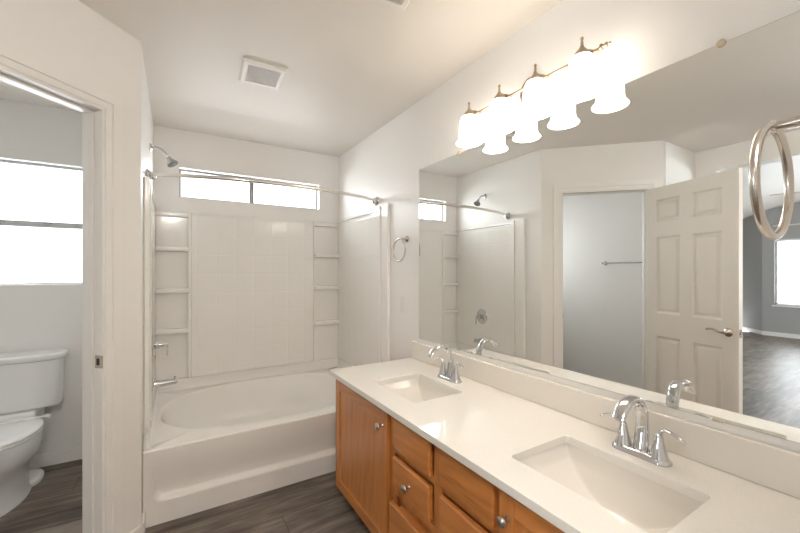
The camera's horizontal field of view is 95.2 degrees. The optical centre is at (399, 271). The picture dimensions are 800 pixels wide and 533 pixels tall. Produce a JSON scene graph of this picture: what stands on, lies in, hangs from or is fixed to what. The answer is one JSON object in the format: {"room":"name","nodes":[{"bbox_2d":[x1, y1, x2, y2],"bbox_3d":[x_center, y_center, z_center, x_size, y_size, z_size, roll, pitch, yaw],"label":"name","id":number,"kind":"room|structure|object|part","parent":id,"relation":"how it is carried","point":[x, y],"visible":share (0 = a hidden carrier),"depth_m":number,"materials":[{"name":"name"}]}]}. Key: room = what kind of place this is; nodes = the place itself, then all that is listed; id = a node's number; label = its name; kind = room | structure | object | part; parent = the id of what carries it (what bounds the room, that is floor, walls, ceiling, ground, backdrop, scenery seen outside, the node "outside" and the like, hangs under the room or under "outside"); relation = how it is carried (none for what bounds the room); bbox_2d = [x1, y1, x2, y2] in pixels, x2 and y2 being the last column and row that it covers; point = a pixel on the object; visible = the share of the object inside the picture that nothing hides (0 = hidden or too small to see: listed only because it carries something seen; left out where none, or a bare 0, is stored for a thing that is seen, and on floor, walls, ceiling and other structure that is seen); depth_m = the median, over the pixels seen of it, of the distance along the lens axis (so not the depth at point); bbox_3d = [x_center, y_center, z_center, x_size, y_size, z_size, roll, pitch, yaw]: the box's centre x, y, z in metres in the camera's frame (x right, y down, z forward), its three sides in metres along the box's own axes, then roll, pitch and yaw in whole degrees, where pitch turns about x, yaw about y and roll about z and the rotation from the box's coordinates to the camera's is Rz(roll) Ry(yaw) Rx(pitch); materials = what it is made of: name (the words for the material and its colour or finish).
{"room":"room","nodes":[
{"label":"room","id":0,"kind":"room"},
{"bbox_2d":[29,447,81,468],"bbox_3d":[-2.048,1.288,1.677,1.243,0.085,1.801,0,0,-32],"label":"baseboard","id":1,"kind":"structure","parent":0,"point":[63,456],"depth_m":2.52,"materials":[{"name":"white paint"}]},
{"bbox_2d":[0,0,140,532],"bbox_3d":[-1.447,0.099,1.341,0.115,2.463,1.016,0,0,13],"label":"wall","id":2,"kind":"structure","parent":0,"point":[67,36],"depth_m":1.72,"materials":[{"name":"white paint"}]},
{"bbox_2d":[0,64,104,532],"bbox_3d":[-1.457,0.299,1.301,0.117,2.062,0.718,0,0,13],"label":"trim","id":3,"kind":"structure","parent":2,"relation":"attached to","point":[93,115],"depth_m":1.62,"materials":[{"name":"white paint"}]},
{"bbox_2d":[0,43,121,532],"bbox_3d":[-1.394,0.267,1.286,0.014,2.128,0.850,0,0,13],"label":"trim","id":4,"kind":"structure","parent":2,"relation":"attached to","point":[11,58],"depth_m":1.65,"materials":[{"name":"white paint"}]},
{"bbox_2d":[95,355,102,368],"bbox_3d":[-1.339,0.402,1.624,0.044,0.057,0.003,0,0,13],"label":"strike plate","id":5,"kind":"object","parent":2,"relation":"attached to","point":[98,359],"visible":1,"depth_m":1.62,"materials":[{"name":"silver metal"}]},
{"bbox_2d":[130,525,142,532],"bbox_3d":[-1.283,1.288,1.749,0.014,0.085,0.103,0,0,13],"label":"baseboard","id":6,"kind":"structure","parent":2,"relation":"attached to","point":[139,529],"depth_m":1.78,"materials":[{"name":"white paint"}]},
{"bbox_2d":[141,46,152,519],"bbox_3d":[-1.633,0.099,2.286,0.100,2.463,1.197,0,0,-32],"label":"wall","id":7,"kind":"structure","parent":0,"point":[146,114],"depth_m":1.95,"materials":[{"name":"white paint"}]},
{"bbox_2d":[141,513,145,532],"bbox_3d":[-1.298,1.288,1.848,0.014,0.085,0.099,0,0,-32],"label":"baseboard","id":8,"kind":"structure","parent":7,"relation":"attached to","point":[143,521],"depth_m":1.83,"materials":[{"name":"white paint"}]},
{"bbox_2d":[150,143,177,166],"bbox_3d":[-1.579,-0.777,2.449,0.162,0.145,0.072,0,0,-32],"label":"shower","id":9,"kind":"object","parent":7,"relation":"attached to","point":[171,162],"visible":1,"depth_m":2.45,"materials":[{"name":"silver metal"}]},
{"bbox_3d":[-1.601,-0.796,2.443,0.112,0.073,0.019,0,0,-32],"label":"arm","id":10,"kind":"part","parent":9,"relation":"part of","materials":[{"name":"silver metal"}]},
{"bbox_3d":[-1.536,-0.724,2.475,0.062,0.038,0.071,0,0,-32],"label":"nozzle plate","id":11,"kind":"part","parent":9,"relation":"part of","materials":[{"name":"grey metal"}]},
{"bbox_2d":[146,169,378,204],"bbox_3d":[-0.798,-0.566,2.478,1.524,0.072,0.213,0,0,-32],"label":"shower curtain rod","id":12,"kind":"object","parent":7,"relation":"attached to","point":[152,175],"visible":0.96,"depth_m":2.29,"materials":[{"name":"silver metal"}]},
{"bbox_2d":[0,98,338,455],"bbox_3d":[-1.858,0.099,2.921,3.107,2.463,0.120,0,0,-32],"label":"wall","id":13,"kind":"structure","parent":0,"point":[32,318],"depth_m":2.58,"materials":[{"name":"white paint"}]},
{"bbox_2d":[0,160,81,285],"bbox_3d":[-2.597,-0.324,2.454,0.820,0.842,0.102,0,0,-32],"label":"window","id":14,"kind":"structure","parent":13,"relation":"in","point":[10,223],"depth_m":2.52,"materials":[{"name":"grey plastic"}]},
{"bbox_3d":[-2.585,0.092,2.436,0.820,0.010,0.058,0,0,-32],"label":"sill","id":15,"kind":"part","parent":14,"relation":"part of","materials":[{"name":"white paint"}]},
{"bbox_3d":[-2.608,-0.325,2.472,0.820,0.040,0.060,0,0,-32],"label":"meeting rail","id":16,"kind":"part","parent":14,"relation":"part of","materials":[{"name":"grey plastic"}]},
{"bbox_2d":[179,169,316,208],"bbox_3d":[-1.303,-0.712,3.268,1.153,0.235,0.067,0,0,-32],"label":"window","id":17,"kind":"structure","parent":13,"relation":"in","point":[250,185],"depth_m":3.23,"materials":[{"name":"grey plastic"}]},
{"bbox_2d":[144,176,389,428],"bbox_3d":[-0.987,0.168,2.785,1.522,1.357,1.020,0,0,-32],"label":"tub surround","id":18,"kind":"object","parent":13,"relation":"attached to","point":[226,293],"visible":0.91,"depth_m":3.07,"materials":[{"name":"white plastic"}]},
{"bbox_3d":[-1.661,0.180,2.440,0.013,1.333,0.896,0,0,-32],"label":"panel","id":19,"kind":"part","parent":18,"relation":"part of","materials":[{"name":"white plastic"}]},
{"bbox_2d":[152,333,168,357],"bbox_3d":[-1.619,0.495,2.473,0.090,0.166,0.166,0,0,-32],"label":"shower valve","id":20,"kind":"object","parent":18,"relation":"attached to","point":[155,344],"visible":1,"depth_m":2.44,"materials":[{"name":"silver metal"}]},
{"bbox_2d":[152,376,177,389],"bbox_3d":[-1.583,0.750,2.466,0.143,0.072,0.066,0,0,-32],"label":"tub spout","id":21,"kind":"object","parent":18,"relation":"attached to","point":[156,383],"visible":1,"depth_m":2.44,"materials":[{"name":"silver metal"}]},
{"bbox_3d":[-1.581,0.752,2.467,0.139,0.052,0.052,0,0,-32],"label":"spout","id":22,"kind":"part","parent":21,"relation":"part of","materials":[{"name":"silver metal"}]},
{"bbox_2d":[155,328,188,334],"bbox_3d":[-1.779,0.469,2.857,0.225,0.040,0.054,0,0,-32],"label":"shelf","id":23,"kind":"object","parent":18,"relation":"attached to","point":[158,331],"depth_m":2.84,"materials":[{"name":"white plastic"}]},
{"bbox_2d":[155,288,188,293],"bbox_3d":[-1.779,0.150,2.857,0.225,0.040,0.054,0,0,-32],"label":"shelf","id":24,"kind":"object","parent":18,"relation":"attached to","point":[157,290],"depth_m":2.84,"materials":[{"name":"white plastic"}]},
{"bbox_2d":[155,246,188,251],"bbox_3d":[-1.779,-0.176,2.857,0.225,0.040,0.054,0,0,-32],"label":"shelf","id":25,"kind":"object","parent":18,"relation":"attached to","point":[157,248],"depth_m":2.84,"materials":[{"name":"white plastic"}]},
{"bbox_3d":[-1.252,0.192,3.195,1.004,1.309,0.044,0,0,-32],"label":"panel","id":26,"kind":"part","parent":18,"relation":"part of","materials":[{"name":"white plastic"}]},
{"bbox_2d":[314,319,339,324],"bbox_3d":[-0.705,0.488,3.516,0.255,0.040,0.054,0,0,-32],"label":"shelf","id":27,"kind":"object","parent":18,"relation":"attached to","point":[316,321],"depth_m":3.50,"materials":[{"name":"white plastic"}]},
{"bbox_2d":[314,285,339,289],"bbox_3d":[-0.705,0.157,3.516,0.255,0.040,0.054,0,0,-32],"label":"shelf","id":28,"kind":"object","parent":18,"relation":"attached to","point":[316,287],"depth_m":3.50,"materials":[{"name":"white plastic"}]},
{"bbox_2d":[314,253,339,257],"bbox_3d":[-0.705,-0.151,3.516,0.255,0.040,0.054,0,0,-32],"label":"shelf","id":29,"kind":"object","parent":18,"relation":"attached to","point":[316,255],"depth_m":3.49,"materials":[{"name":"white plastic"}]},
{"bbox_3d":[-0.374,0.180,3.229,0.013,1.333,0.896,0,0,-32],"label":"panel","id":30,"kind":"part","parent":18,"relation":"part of","materials":[{"name":"white plastic"}]},
{"bbox_2d":[0,459,370,532],"bbox_3d":[-3.041,1.381,-1.162,9.600,0.100,8.000,0,0,-32],"label":"floor","id":31,"kind":"structure","parent":0,"point":[54,504],"depth_m":2.02,"materials":[{"name":"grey wood"}]},
{"bbox_2d":[0,349,68,516],"bbox_3d":[-2.317,0.930,2.129,0.472,0.800,0.709,0,0,-32],"label":"toilet","id":32,"kind":"object","parent":31,"relation":"on","point":[31,382],"visible":1,"depth_m":2.25,"materials":[{"name":"white ceramic"}]},
{"bbox_2d":[0,408,43,420],"bbox_3d":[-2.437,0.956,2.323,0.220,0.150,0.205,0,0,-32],"label":"seat","id":33,"kind":"object","parent":32,"relation":"attached to","point":[27,412],"depth_m":2.27,"materials":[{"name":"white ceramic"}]},
{"bbox_3d":[-2.264,0.934,2.042,0.380,0.016,0.505,0,0,-32],"label":"seat","id":34,"kind":"part","parent":32,"relation":"part of","materials":[{"name":"white plastic"}]},
{"bbox_3d":[-2.266,0.913,2.045,0.378,0.022,0.509,0,0,-32],"label":"lid","id":35,"kind":"part","parent":32,"relation":"part of","materials":[{"name":"white ceramic"}]},
{"bbox_3d":[-2.284,1.137,2.074,0.372,0.386,0.570,0,0,-32],"label":"bowl","id":36,"kind":"part","parent":32,"relation":"part of","materials":[{"name":"white ceramic"}]},
{"bbox_3d":[-2.446,0.728,2.339,0.444,0.309,0.204,0,0,-32],"label":"tank","id":37,"kind":"part","parent":32,"relation":"part of","materials":[{"name":"white ceramic"}]},
{"bbox_3d":[-2.444,0.551,2.335,0.472,0.042,0.225,0,0,-32],"label":"tank lid","id":38,"kind":"part","parent":32,"relation":"part of","materials":[{"name":"white ceramic"}]},
{"bbox_2d":[143,357,353,527],"bbox_3d":[-0.967,1.089,2.752,1.520,0.482,1.095,0,0,-32],"label":"bathtub","id":39,"kind":"object","parent":31,"relation":"on","point":[211,441],"visible":0.81,"depth_m":2.30,"materials":[{"name":"white"}]},
{"bbox_2d":[336,379,564,532],"bbox_3d":[0.350,0.970,1.457,0.630,0.722,1.913,0,0,-32],"label":"vanity cabinet","id":40,"kind":"object","parent":31,"relation":"on","point":[395,479],"visible":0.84,"depth_m":1.47,"materials":[{"name":"brown wood"}]},
{"bbox_3d":[-0.208,1.213,1.868,0.018,0.055,0.493,0,0,-32],"label":"rail","id":41,"kind":"part","parent":40,"relation":"part of","materials":[{"name":"brown wood"}]},
{"bbox_3d":[-0.208,0.652,1.868,0.018,0.055,0.493,0,0,-32],"label":"rail","id":42,"kind":"part","parent":40,"relation":"part of","materials":[{"name":"brown wood"}]},
{"bbox_3d":[-0.205,0.932,1.870,0.008,0.518,0.505,0,0,-32],"label":"door","id":43,"kind":"part","parent":40,"relation":"part of","materials":[{"name":"brown wood"}]},
{"bbox_3d":[-0.094,0.691,1.632,0.033,0.033,0.033,0,0,-32],"label":"knob","id":44,"kind":"part","parent":40,"relation":"part of","materials":[{"name":"silver metal"}]},
{"bbox_3d":[0.022,0.856,1.444,0.033,0.033,0.033,0,0,-32],"label":"knob","id":45,"kind":"part","parent":40,"relation":"part of","materials":[{"name":"silver metal"}]},
{"bbox_3d":[0.049,1.105,1.466,0.060,0.240,0.275,0,0,-32],"label":"drawer","id":46,"kind":"part","parent":40,"relation":"part of","materials":[{"name":"brown wood"}]},
{"bbox_3d":[0.043,0.856,1.457,0.018,0.127,0.265,0,0,-32],"label":"drawer","id":47,"kind":"part","parent":40,"relation":"part of","materials":[{"name":"brown wood"}]},
{"bbox_3d":[0.043,0.690,1.457,0.018,0.130,0.265,0,0,-32],"label":"drawer","id":48,"kind":"part","parent":40,"relation":"part of","materials":[{"name":"brown wood"}]},
{"bbox_3d":[0.144,0.932,1.331,0.019,0.647,1.912,0,0,-32],"label":"frame","id":49,"kind":"part","parent":40,"relation":"part of","materials":[{"name":"brown wood"}]},
{"bbox_3d":[0.211,0.856,1.184,0.018,0.127,0.259,0,0,-32],"label":"drawer","id":50,"kind":"part","parent":40,"relation":"part of","materials":[{"name":"brown wood"}]},
{"bbox_3d":[0.211,0.690,1.184,0.018,0.130,0.259,0,0,-32],"label":"drawer","id":51,"kind":"part","parent":40,"relation":"part of","materials":[{"name":"brown wood"}]},
{"bbox_3d":[0.287,0.691,1.011,0.033,0.033,0.033,0,0,-32],"label":"knob","id":52,"kind":"part","parent":40,"relation":"part of","materials":[{"name":"silver metal"}]},
{"bbox_3d":[0.443,0.932,0.814,0.008,0.518,0.467,0,0,-32],"label":"door","id":53,"kind":"part","parent":40,"relation":"part of","materials":[{"name":"brown wood"}]},
{"bbox_3d":[0.439,0.652,0.812,0.018,0.055,0.455,0,0,-32],"label":"rail","id":54,"kind":"part","parent":40,"relation":"part of","materials":[{"name":"brown wood"}]},
{"bbox_2d":[329,341,799,532],"bbox_3d":[0.350,0.539,1.484,0.604,0.140,1.961,0,0,-32],"label":"countertop","id":55,"kind":"structure","parent":40,"relation":"on","point":[498,417],"depth_m":1.19,"materials":[{"name":"stone"}]},
{"bbox_2d":[382,378,453,402],"bbox_3d":[0.085,0.671,1.852,0.295,0.125,0.396,0,0,-32],"label":"sink","id":56,"kind":"object","parent":55,"relation":"in","point":[416,390],"visible":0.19,"depth_m":2.00,"materials":[{"name":"white ceramic"}]},
{"bbox_2d":[427,344,463,383],"bbox_3d":[0.247,0.483,1.970,0.191,0.197,0.193,0,0,9],"label":"faucet","id":57,"kind":"object","parent":55,"relation":"on","point":[451,373],"visible":1,"depth_m":1.95,"materials":[{"name":"silver metal"}]},
{"bbox_3d":[0.217,0.478,1.942,0.162,0.188,0.045,0,0,-32],"label":"spout","id":58,"kind":"part","parent":57,"relation":"part of","materials":[{"name":"silver metal"}]},
{"bbox_3d":[0.240,0.535,2.017,0.057,0.082,0.057,0,0,-32],"label":"handle","id":59,"kind":"part","parent":57,"relation":"part of","materials":[{"name":"silver metal"}]},
{"bbox_3d":[0.267,0.572,1.973,0.060,0.019,0.172,0,0,-32],"label":"plate","id":60,"kind":"part","parent":57,"relation":"part of","materials":[{"name":"silver metal"}]},
{"bbox_3d":[0.294,0.535,1.928,0.057,0.082,0.057,0,0,-32],"label":"handle","id":61,"kind":"part","parent":57,"relation":"part of","materials":[{"name":"silver metal"}]},
{"bbox_2d":[519,443,703,532],"bbox_3d":[0.577,0.671,1.048,0.293,0.125,0.425,0,0,-32],"label":"sink","id":62,"kind":"object","parent":55,"relation":"in","point":[651,506],"visible":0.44,"depth_m":1.13,"materials":[{"name":"white ceramic"}]},
{"bbox_2d":[600,395,685,467],"bbox_3d":[0.745,0.483,1.158,0.191,0.197,0.193,0,0,9],"label":"faucet","id":63,"kind":"object","parent":55,"relation":"on","point":[658,455],"visible":1,"depth_m":1.14,"materials":[{"name":"silver metal"}]},
{"bbox_3d":[0.737,0.535,1.206,0.057,0.082,0.057,0,0,-32],"label":"handle","id":64,"kind":"part","parent":63,"relation":"part of","materials":[{"name":"silver metal"}]},
{"bbox_3d":[0.715,0.478,1.131,0.162,0.188,0.045,0,0,-32],"label":"spout","id":65,"kind":"part","parent":63,"relation":"part of","materials":[{"name":"silver metal"}]},
{"bbox_3d":[0.765,0.572,1.161,0.060,0.019,0.172,0,0,-32],"label":"plate","id":66,"kind":"part","parent":63,"relation":"part of","materials":[{"name":"silver metal"}]},
{"bbox_3d":[0.792,0.535,1.117,0.057,0.082,0.057,0,0,-32],"label":"handle","id":67,"kind":"part","parent":63,"relation":"part of","materials":[{"name":"silver metal"}]},
{"bbox_3d":[0.805,0.490,1.087,0.018,0.031,0.083,0,0,-24],"label":"lever","id":68,"kind":"part","parent":63,"relation":"part of","materials":[{"name":"silver metal"}]},
{"bbox_2d":[0,0,561,156],"bbox_3d":[-0.367,-1.183,0.491,3.107,0.100,5.821,0,0,-32],"label":"ceiling","id":69,"kind":"structure","parent":0,"point":[353,66],"depth_m":1.93,"materials":[{"name":"white paint"}]},
{"bbox_2d":[239,58,287,89],"bbox_3d":[-0.788,-1.125,2.098,0.232,0.013,0.250,0,0,-29],"label":"ceiling vent","id":70,"kind":"object","parent":69,"relation":"in","point":[252,71],"visible":1,"depth_m":2.08,"materials":[{"name":"white plastic"}]},
{"bbox_2d":[245,64,280,86],"bbox_3d":[-0.788,-1.125,2.098,0.172,0.008,0.190,0,0,-29],"label":"grille","id":71,"kind":"object","parent":70,"relation":"attached to","point":[255,74],"depth_m":2.10,"materials":[{"name":"white plastic"}]},
{"bbox_2d":[374,0,410,9],"bbox_3d":[-0.044,-1.125,1.410,0.250,0.013,0.250,0,0,-24],"label":"ceiling vent","id":72,"kind":"object","parent":69,"relation":"in","point":[402,4],"visible":1,"depth_m":1.52,"materials":[{"name":"white plastic"}]},
{"bbox_2d":[388,0,403,4],"bbox_3d":[-0.044,-1.125,1.410,0.190,0.008,0.190,0,0,-24],"label":"grille","id":73,"kind":"object","parent":72,"relation":"attached to","point":[391,2],"depth_m":1.52,"materials":[{"name":"white plastic"}]},
{"bbox_2d":[339,0,799,452],"bbox_3d":[0.937,0.099,1.221,0.120,2.463,5.701,0,0,-32],"label":"wall","id":74,"kind":"structure","parent":0,"point":[646,37],"depth_m":1.70,"materials":[{"name":"white paint"}]},
{"bbox_2d":[393,236,408,261],"bbox_3d":[0.018,-0.158,2.534,0.071,0.186,0.165,0,0,-32],"label":"towel ring","id":75,"kind":"object","parent":74,"relation":"attached to","point":[406,238],"visible":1,"depth_m":2.53,"materials":[{"name":"silver metal"}]},
{"bbox_2d":[400,296,405,312],"bbox_3d":[0.022,0.233,2.589,0.008,0.116,0.072,0,0,-32],"label":"light switch","id":76,"kind":"object","parent":74,"relation":"attached to","point":[402,298],"visible":1,"depth_m":2.58,"materials":[{"name":"white plastic"}]},
{"bbox_2d":[456,37,610,147],"bbox_3d":[0.530,-0.770,1.611,0.166,0.234,0.759,0,0,-32],"label":"vanity light","id":77,"kind":"object","parent":74,"relation":"attached to","point":[582,85],"visible":1,"depth_m":1.50,"materials":[{"name":"white glass"}]},
{"bbox_3d":[0.353,-0.724,1.867,0.132,0.140,0.132,0,0,-32],"label":"lamp shade","id":78,"kind":"part","parent":77,"relation":"part of","materials":[{"name":"white glass"}]},
{"bbox_3d":[0.460,-0.724,1.692,0.132,0.140,0.132,0,0,-32],"label":"lamp shade","id":79,"kind":"part","parent":77,"relation":"part of","materials":[{"name":"white glass"}]},
{"bbox_3d":[0.587,-0.820,1.648,0.029,0.136,0.136,0,0,-32],"label":"wall plate","id":80,"kind":"part","parent":77,"relation":"part of","materials":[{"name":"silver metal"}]},
{"bbox_3d":[0.564,-0.724,1.523,0.132,0.140,0.132,0,0,-32],"label":"lamp shade","id":81,"kind":"part","parent":77,"relation":"part of","materials":[{"name":"white glass"}]},
{"bbox_3d":[0.671,-0.724,1.348,0.132,0.140,0.132,0,0,-32],"label":"lamp shade","id":82,"kind":"part","parent":77,"relation":"part of","materials":[{"name":"white glass"}]},
{"bbox_2d":[412,341,799,498],"bbox_3d":[0.600,0.525,1.633,0.020,0.113,1.955,0,0,-32],"label":"backsplash","id":83,"kind":"structure","parent":74,"relation":"attached to","point":[776,468],"depth_m":1.18,"materials":[{"name":"beige stone"}]},
{"bbox_2d":[419,11,799,442],"bbox_3d":[0.620,-0.118,1.611,0.012,1.130,1.889,0,0,-32],"label":"wall mirror","id":84,"kind":"object","parent":74,"relation":"attached to","point":[612,240],"visible":1,"depth_m":1.25,"materials":[{"name":"silver mirror"}]},
{"bbox_3d":[0.830,0.099,0.556,0.757,2.463,0.120,0,0,-32],"label":"wall","id":85,"kind":"structure","parent":0,"visible":0},
{"bbox_2d":[748,115,799,239],"bbox_3d":[0.547,-0.138,0.496,0.165,0.186,0.071,0,0,-32],"label":"towel ring","id":86,"kind":"object","parent":85,"relation":"attached to","point":[775,128],"visible":1,"depth_m":0.50,"materials":[{"name":"silver metal"}]},
{"bbox_3d":[0.545,-0.205,0.500,0.017,0.017,0.042,0,0,-32],"label":"post","id":87,"kind":"part","parent":86,"relation":"part of","materials":[{"name":"silver metal"}]}
]}

